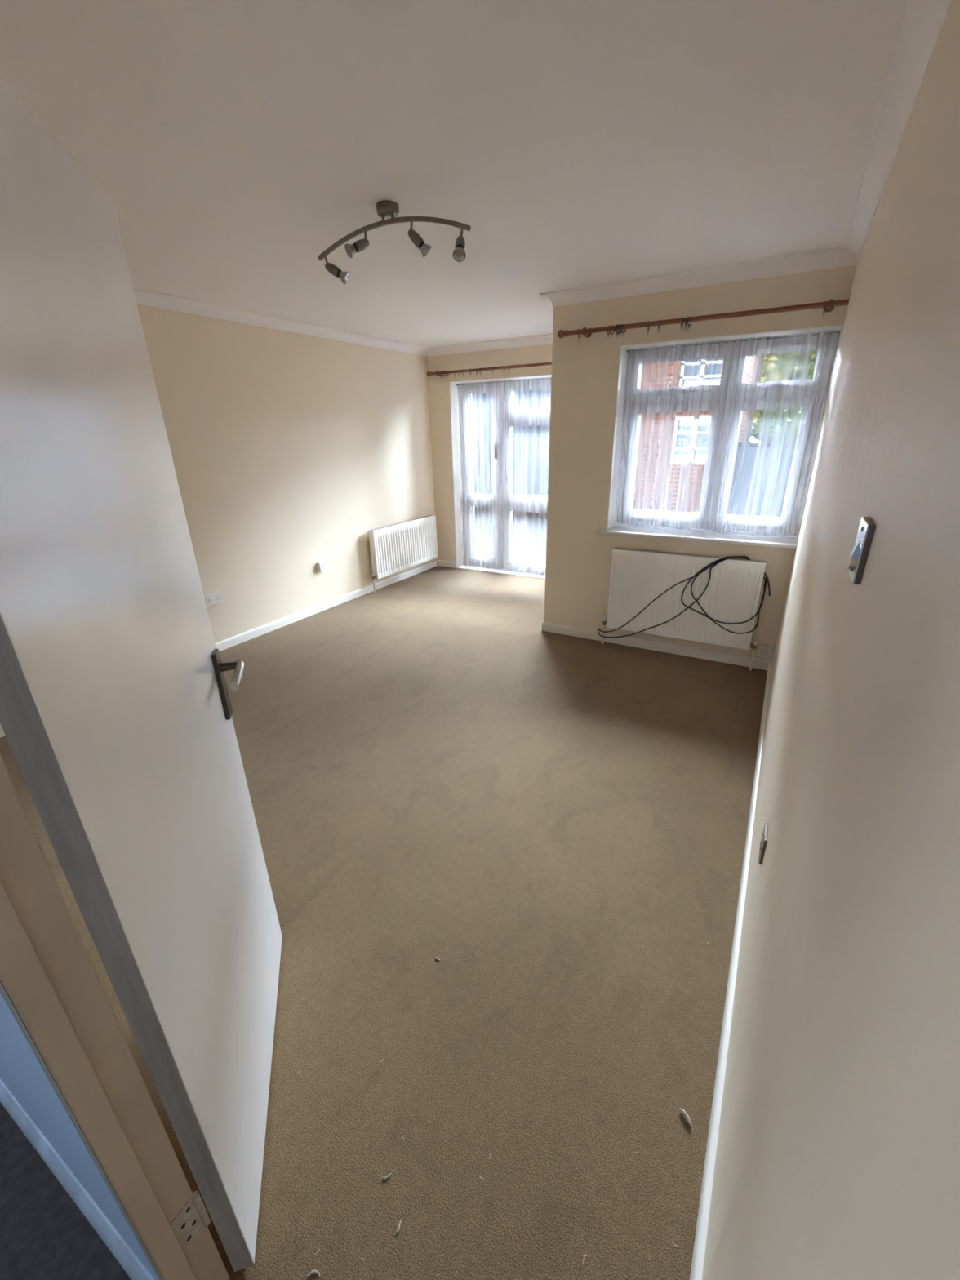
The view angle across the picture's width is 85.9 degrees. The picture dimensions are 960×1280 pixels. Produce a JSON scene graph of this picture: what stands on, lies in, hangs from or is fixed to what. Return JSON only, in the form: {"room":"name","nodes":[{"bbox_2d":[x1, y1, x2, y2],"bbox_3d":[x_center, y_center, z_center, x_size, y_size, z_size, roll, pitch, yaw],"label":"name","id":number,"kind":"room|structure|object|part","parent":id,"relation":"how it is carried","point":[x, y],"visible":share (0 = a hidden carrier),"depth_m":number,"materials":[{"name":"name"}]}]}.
{"room":"empty living room","nodes":[
{"label":"empty living room","id":0,"kind":"room"},
{"bbox_2d":[0,986,160,1279],"bbox_3d":[-1.580,-0.004,1.066,3.973,2.400,0.006,11,25,28],"label":"wall","id":1,"kind":"structure","parent":0,"point":[22,1071],"depth_m":0.87,"materials":[{"name":"blue paint"}]},
{"bbox_2d":[0,1078,154,1279],"bbox_3d":[-1.931,0.996,1.687,3.128,0.100,0.018,11,25,28],"label":"baseboard","id":2,"kind":"structure","parent":1,"relation":"attached to","point":[128,1260],"depth_m":1.10,"materials":[{"name":"white wood"}]},
{"bbox_2d":[137,303,436,643],"bbox_3d":[-1.838,-1.262,4.173,0.200,2.400,5.410,11,25,28],"label":"wall","id":3,"kind":"structure","parent":0,"point":[287,448],"depth_m":4.29,"materials":[{"name":"beige paint"}]},
{"bbox_2d":[204,591,222,607],"bbox_3d":[-2.033,-0.309,3.916,0.027,0.086,0.146,11,25,28],"label":"wall socket","id":4,"kind":"object","parent":3,"relation":"attached to","point":[214,598],"visible":0.83,"depth_m":3.91,"materials":[{"name":"white plastic"}]},
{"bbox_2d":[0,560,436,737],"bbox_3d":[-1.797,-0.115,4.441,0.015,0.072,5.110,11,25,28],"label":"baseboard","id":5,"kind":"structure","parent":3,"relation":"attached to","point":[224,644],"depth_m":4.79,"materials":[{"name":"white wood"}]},
{"bbox_2d":[133,286,427,356],"bbox_3d":[-1.816,-2.266,3.552,0.071,0.073,5.110,11,25,28],"label":"trim","id":6,"kind":"structure","parent":3,"relation":"attached to","point":[143,296],"depth_m":3.85,"materials":[{"name":"white paint"}]},
{"bbox_2d":[316,560,327,571],"bbox_3d":[-1.472,-0.689,4.811,0.037,0.086,0.086,11,25,28],"label":"wall socket","id":7,"kind":"object","parent":3,"relation":"attached to","point":[322,566],"visible":1,"depth_m":4.79,"materials":[{"name":"white plastic"}]},
{"bbox_2d":[368,515,438,592],"bbox_3d":[-0.840,-1.000,5.804,0.103,0.648,1.207,11,25,28],"label":"radiator","id":8,"kind":"object","parent":3,"relation":"attached to","point":[397,547],"visible":1,"depth_m":5.67,"materials":[{"name":"white metal"}]},
{"bbox_3d":[-1.107,-0.895,5.317,0.056,0.441,0.002,11,25,28],"label":"panel","id":9,"kind":"part","parent":8,"relation":"part of","materials":[{"name":"white metal"}]},
{"bbox_2d":[369,515,433,531],"bbox_3d":[-0.835,-1.296,5.677,0.055,0.004,1.115,11,25,28],"label":"grille","id":10,"kind":"object","parent":8,"relation":"attached to","point":[388,527],"depth_m":5.63,"materials":[{"name":"white"}]},
{"bbox_2d":[0,565,767,1279],"bbox_3d":[-0.546,0.574,2.938,4.223,0.120,6.780,11,25,28],"label":"floor","id":11,"kind":"structure","parent":0,"point":[558,821],"depth_m":1.71,"materials":[{"name":"beige carpet"}]},
{"bbox_2d":[306,1270,319,1276],"bbox_3d":[-0.334,1.275,1.038,0.027,0.006,0.010,-1,22,0],"label":"fluff","id":12,"kind":"object","parent":11,"relation":"on","point":[313,1272],"visible":1,"depth_m":1.04,"materials":[{"name":"beige"}]},
{"bbox_2d":[382,1173,391,1179],"bbox_3d":[-0.211,1.219,1.170,0.023,0.006,0.008,-9,23,-18],"label":"fluff","id":13,"kind":"object","parent":11,"relation":"on","point":[389,1175],"visible":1,"depth_m":1.17,"materials":[{"name":"beige"}]},
{"bbox_2d":[394,1219,401,1235],"bbox_3d":[-0.173,1.249,1.095,0.007,0.007,0.026,8,24,21],"label":"fluff","id":14,"kind":"object","parent":11,"relation":"on","point":[399,1224],"visible":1,"depth_m":1.09,"materials":[{"name":"beige"}]},
{"bbox_2d":[582,1253,586,1265],"bbox_3d":[0.212,1.261,1.049,0.005,0.005,0.019,10,24,25],"label":"fluff","id":15,"kind":"object","parent":11,"relation":"on","point":[584,1256],"visible":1,"depth_m":1.05,"materials":[{"name":"beige"}]},
{"bbox_2d":[679,1107,691,1126],"bbox_3d":[0.504,1.165,1.259,0.014,0.015,0.040,-9,23,-18],"label":"fluff","id":16,"kind":"object","parent":11,"relation":"on","point":[686,1117],"visible":1,"depth_m":1.26,"materials":[{"name":"beige"}]},
{"bbox_2d":[0,0,908,347],"bbox_3d":[-0.524,-1.821,2.096,4.223,0.150,7.060,11,25,28],"label":"ceiling","id":17,"kind":"structure","parent":0,"point":[232,144],"depth_m":1.56,"materials":[{"name":"white paint"}]},
{"bbox_2d":[317,200,471,284],"bbox_3d":[-0.371,-1.605,2.072,0.732,0.238,0.139,9,24,23],"label":"ceiling light","id":18,"kind":"object","parent":17,"relation":"attached to","point":[389,210],"visible":1,"depth_m":2.04,"materials":[{"name":"metal"}]},
{"bbox_3d":[-0.588,-1.576,2.244,0.047,0.048,0.048,9,24,23],"label":"bulb","id":19,"kind":"part","parent":18,"relation":"part of","materials":[{"name":"grey"}]},
{"bbox_3d":[-0.531,-1.589,2.105,0.048,0.047,0.048,9,24,23],"label":"bulb","id":20,"kind":"part","parent":18,"relation":"part of","materials":[{"name":"grey"}]},
{"bbox_3d":[-0.214,-1.561,2.066,0.048,0.048,0.047,9,24,23],"label":"bulb","id":21,"kind":"part","parent":18,"relation":"part of","materials":[{"name":"grey"}]},
{"bbox_3d":[-0.077,-1.455,1.939,0.049,0.048,0.048,9,24,23],"label":"bulb","id":22,"kind":"part","parent":18,"relation":"part of","materials":[{"name":"grey"}]},
{"bbox_2d":[426,343,552,564],"bbox_3d":[0.422,-1.923,5.687,2.088,2.400,0.300,11,25,28],"label":"wall","id":23,"kind":"structure","parent":0,"point":[438,387],"depth_m":5.70,"materials":[{"name":"beige paint"}]},
{"bbox_2d":[437,560,456,568],"bbox_3d":[-0.418,-0.947,6.420,0.281,0.072,0.015,11,25,28],"label":"baseboard","id":24,"kind":"structure","parent":23,"relation":"attached to","point":[442,563],"depth_m":6.41,"materials":[{"name":"white wood"}]},
{"bbox_2d":[426,362,551,376],"bbox_3d":[0.285,-2.735,5.176,1.949,0.052,0.111,11,25,28],"label":"pole","id":25,"kind":"object","parent":23,"relation":"attached to","point":[428,373],"visible":0.56,"depth_m":5.21,"materials":[{"name":"brown wood"}]},
{"bbox_2d":[426,333,552,356],"bbox_3d":[0.309,-2.939,5.101,2.088,0.073,0.071,11,25,28],"label":"trim","id":26,"kind":"structure","parent":23,"relation":"attached to","point":[546,339],"depth_m":5.21,"materials":[{"name":"white paint"}]},
{"bbox_2d":[449,373,551,568],"bbox_3d":[0.430,-1.739,5.677,1.612,2.066,0.172,11,25,28],"label":"trim","id":27,"kind":"structure","parent":23,"relation":"attached to","point":[454,389],"depth_m":5.95,"materials":[{"name":"white paint"}]},
{"bbox_2d":[455,377,551,573],"bbox_3d":[0.437,-1.741,5.689,1.581,2.035,0.046,11,25,28],"label":"curtain","id":28,"kind":"object","parent":23,"relation":"hanging from","point":[502,381],"visible":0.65,"depth_m":5.76,"materials":[{"name":"white fabric"}]},
{"bbox_2d":[458,376,551,575],"bbox_3d":[0.477,-1.768,5.754,1.607,2.060,0.133,11,25,28],"label":"door","id":29,"kind":"structure","parent":23,"relation":"in","point":[502,497],"depth_m":5.86,"materials":[{"name":"grey plastic"}]},
{"bbox_3d":[0.179,-2.099,5.747,0.058,0.150,0.048,11,25,28],"label":"handle","id":30,"kind":"part","parent":29,"relation":"part of","materials":[{"name":"grey metal"}]},
{"bbox_3d":[0.741,-1.147,5.880,0.933,0.662,0.076,11,25,28],"label":"sash","id":31,"kind":"part","parent":29,"relation":"part of","materials":[{"name":"clear glass"}]},
{"bbox_3d":[0.737,-1.510,5.737,0.930,0.115,0.075,11,25,28],"label":"rail","id":32,"kind":"part","parent":29,"relation":"part of","materials":[{"name":"grey plastic"}]},
{"bbox_3d":[0.726,-1.927,5.563,0.933,0.786,0.076,11,25,28],"label":"sash","id":33,"kind":"part","parent":29,"relation":"part of","materials":[{"name":"grey plastic"}]},
{"bbox_3d":[0.714,-2.505,5.328,0.933,0.264,0.076,11,25,28],"label":"sash","id":34,"kind":"part","parent":29,"relation":"part of","materials":[{"name":"grey plastic"}]},
{"bbox_2d":[539,246,856,660],"bbox_3d":[1.267,-1.090,3.594,1.756,2.400,0.351,11,25,28],"label":"wall","id":35,"kind":"structure","parent":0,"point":[584,375],"depth_m":3.44,"materials":[{"name":"beige paint"}]},
{"bbox_2d":[541,622,771,670],"bbox_3d":[1.258,0.031,3.929,1.700,0.072,0.015,11,25,28],"label":"baseboard","id":36,"kind":"structure","parent":35,"relation":"attached to","point":[737,660],"depth_m":3.87,"materials":[{"name":"white wood"}]},
{"bbox_2d":[601,547,766,671],"bbox_3d":[1.414,-0.236,3.672,1.074,0.755,0.091,11,25,28],"label":"radiator","id":37,"kind":"object","parent":35,"relation":"attached to","point":[731,594],"visible":0.98,"depth_m":3.59,"materials":[{"name":"white metal"}]},
{"bbox_2d":[597,555,770,637],"bbox_3d":[1.405,-0.276,3.643,1.108,0.709,0.099,11,25,28],"label":"cable","id":38,"kind":"object","parent":37,"relation":"on","point":[717,562],"visible":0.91,"depth_m":3.50,"materials":[{"name":"black plastic"}]},
{"bbox_3d":[1.416,-0.310,3.647,0.982,0.600,0.012,11,25,28],"label":"panel","id":39,"kind":"part","parent":37,"relation":"part of","materials":[{"name":"white metal"}]},
{"bbox_2d":[613,547,766,562],"bbox_3d":[1.401,-0.580,3.521,0.982,0.004,0.043,11,25,28],"label":"grille","id":40,"kind":"object","parent":37,"relation":"attached to","point":[623,551],"depth_m":3.53,"materials":[{"name":"white metal"}]},
{"bbox_2d":[557,298,848,338],"bbox_3d":[1.230,-1.904,3.076,1.611,0.052,0.111,11,25,28],"label":"pole","id":41,"kind":"object","parent":35,"relation":"attached to","point":[829,305],"visible":0.97,"depth_m":2.96,"materials":[{"name":"brown wood"}]},
{"bbox_2d":[822,300,826,317],"bbox_3d":[1.827,-1.754,2.733,0.012,0.076,0.050,12,25,29],"label":"curtain ring","id":42,"kind":"object","parent":41,"relation":"hanging from","point":[824,308],"visible":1,"depth_m":2.72,"materials":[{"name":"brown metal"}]},
{"bbox_2d":[595,324,843,549],"bbox_3d":[1.466,-1.281,3.378,1.274,1.216,0.301,11,25,28],"label":"window","id":43,"kind":"structure","parent":35,"relation":"attached to","point":[726,401],"depth_m":3.38,"materials":[{"name":"grey plastic"}]},
{"bbox_3d":[1.328,-1.236,3.615,0.586,0.768,0.078,11,25,28],"label":"sash","id":44,"kind":"part","parent":43,"relation":"part of","materials":[{"name":"grey plastic"}]},
{"bbox_3d":[1.276,-1.630,3.415,0.040,0.065,0.030,11,25,28],"label":"handle","id":45,"kind":"part","parent":43,"relation":"part of","materials":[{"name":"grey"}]},
{"bbox_3d":[1.318,-1.758,3.403,0.586,0.220,0.078,11,25,28],"label":"sash","id":46,"kind":"part","parent":43,"relation":"part of","materials":[{"name":"grey plastic"}]},
{"bbox_3d":[1.459,-0.718,3.573,1.274,0.026,0.228,11,25,28],"label":"sill","id":47,"kind":"part","parent":43,"relation":"part of","materials":[{"name":"white"}]},
{"bbox_3d":[1.559,-0.779,3.667,1.201,0.012,0.072,11,25,28],"label":"sub sill","id":48,"kind":"part","parent":43,"relation":"part of","materials":[{"name":"grey plastic"}]},
{"bbox_2d":[622,331,839,530],"bbox_3d":[1.501,-1.295,3.363,1.190,1.155,0.037,11,25,28],"label":"curtain","id":49,"kind":"object","parent":43,"relation":"hanging from","point":[796,406],"visible":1,"depth_m":3.22,"materials":[{"name":"white fabric"}]},
{"bbox_3d":[1.830,-1.136,3.346,0.446,0.768,0.078,11,25,28],"label":"sash","id":50,"kind":"part","parent":43,"relation":"part of","materials":[{"name":"grey plastic"}]},
{"bbox_3d":[1.806,-1.525,3.131,0.040,0.065,0.030,11,25,28],"label":"handle","id":51,"kind":"part","parent":43,"relation":"part of","materials":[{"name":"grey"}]},
{"bbox_3d":[1.819,-1.659,3.134,0.446,0.220,0.078,11,25,28],"label":"sash","id":52,"kind":"part","parent":43,"relation":"part of","materials":[{"name":"grey plastic"}]},
{"bbox_2d":[757,644,773,659],"bbox_3d":[1.949,0.083,3.513,0.086,0.086,0.031,11,25,28],"label":"wall socket","id":53,"kind":"object","parent":35,"relation":"attached to","point":[765,651],"visible":1,"depth_m":3.50,"materials":[{"name":"white plastic"}]},
{"bbox_2d":[702,0,959,1279],"bbox_3d":[0.850,-0.045,1.046,0.250,2.400,5.548,11,25,28],"label":"wall","id":54,"kind":"structure","parent":0,"point":[837,1153],"depth_m":0.55,"materials":[{"name":"beige paint"}]},
{"bbox_2d":[689,660,772,1279],"bbox_3d":[1.096,0.780,2.094,0.015,0.072,3.618,11,25,28],"label":"baseboard","id":55,"kind":"structure","parent":54,"relation":"attached to","point":[696,1271],"depth_m":1.34,"materials":[{"name":"white wood"}]},
{"bbox_2d":[758,820,768,864],"bbox_3d":[0.788,0.564,1.436,0.012,0.086,0.086,11,25,28],"label":"wall socket","id":56,"kind":"object","parent":54,"relation":"attached to","point":[764,837],"visible":1,"depth_m":1.41,"materials":[{"name":"silver metal"}]},
{"bbox_2d":[848,515,875,584],"bbox_3d":[0.569,-0.136,0.775,0.016,0.086,0.086,11,25,28],"label":"light switch","id":57,"kind":"object","parent":54,"relation":"attached to","point":[859,555],"visible":1,"depth_m":0.75,"materials":[{"name":"silver metal"}]},
{"bbox_2d":[844,0,952,265],"bbox_3d":[1.028,-1.381,1.231,0.071,0.073,3.618,11,25,28],"label":"trim","id":58,"kind":"structure","parent":54,"relation":"attached to","point":[923,21],"depth_m":1.40,"materials":[{"name":"white paint"}]},
{"bbox_3d":[-1.560,-0.018,1.098,3.973,2.400,0.075,11,25,28],"label":"wall","id":59,"kind":"structure","parent":0,"visible":0},
{"bbox_2d":[0,753,218,1252],"bbox_3d":[-0.589,0.298,0.683,0.073,2.090,0.010,11,25,28],"label":"trim","id":60,"kind":"structure","parent":59,"relation":"attached to","point":[0,753],"depth_m":0.73,"materials":[{"name":"white wood"}]},
{"bbox_2d":[0,754,230,1279],"bbox_3d":[-0.548,0.361,0.627,0.042,2.026,0.081,11,25,28],"label":"trim","id":61,"kind":"structure","parent":59,"relation":"attached to","point":[49,979],"depth_m":0.69,"materials":[{"name":"beige wood"}]},
{"bbox_2d":[0,78,282,1271],"bbox_3d":[-0.576,0.222,0.996,0.112,1.975,0.802,-6,23,-11],"label":"door","id":62,"kind":"structure","parent":59,"relation":"in","point":[116,711],"depth_m":0.80,"materials":[{"name":"wood"}]},
{"bbox_3d":[-0.604,0.087,1.288,0.026,0.041,0.109,-7,23,-14],"label":"lever","id":63,"kind":"part","parent":62,"relation":"part of","materials":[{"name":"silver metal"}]},
{"label":"outside","id":64,"kind":"structure","parent":0,"visible":0},
{"bbox_2d":[458,506,546,578],"bbox_3d":[11.061,-5.718,18.267,28.000,0.160,35.932,11,25,28],"label":"ground","id":65,"kind":"structure","parent":64,"point":[535,521],"depth_m":8.81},
{"bbox_2d":[471,388,551,507],"bbox_3d":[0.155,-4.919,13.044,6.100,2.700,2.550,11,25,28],"label":"window pane","id":66,"kind":"object","parent":65,"relation":"on","point":[526,439],"visible":0.02,"depth_m":11.46,"materials":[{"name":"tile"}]},
{"bbox_2d":[632,355,764,513],"bbox_3d":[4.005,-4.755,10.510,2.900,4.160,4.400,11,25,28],"label":"house","id":67,"kind":"structure","parent":65,"relation":"on","point":[687,444],"depth_m":9.03,"materials":[{"name":"red brick"}]},
{"bbox_3d":[3.698,-3.440,8.898,0.680,0.770,0.010,11,25,28],"label":"pane","id":68,"kind":"part","parent":67,"relation":"part of","materials":[{"name":"clear glass"}]},
{"bbox_3d":[3.678,-4.445,8.489,0.680,0.600,0.010,11,25,28],"label":"pane","id":69,"kind":"part","parent":67,"relation":"part of","materials":[{"name":"clear glass"}]},
{"bbox_2d":[726,442,795,517],"bbox_3d":[6.989,-2.338,8.053,5.640,1.420,0.280,11,25,28],"label":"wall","id":70,"kind":"structure","parent":65,"relation":"on","point":[758,467],"depth_m":9.02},
{"bbox_2d":[741,408,802,442],"bbox_3d":[5.480,-3.363,9.615,1.189,2.219,1.144,11,25,28],"label":"bush","id":71,"kind":"object","parent":65,"relation":"on","point":[766,433],"visible":0.25,"depth_m":9.28,"materials":[{"name":"green plant"}]},
{"bbox_2d":[753,350,817,442],"bbox_3d":[8.219,-6.085,11.480,5.267,5.744,1.845,11,25,28],"label":"tree","id":72,"kind":"object","parent":65,"relation":"on","point":[786,366],"visible":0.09,"depth_m":11.63,"materials":[{"name":"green plant"}]}
]}

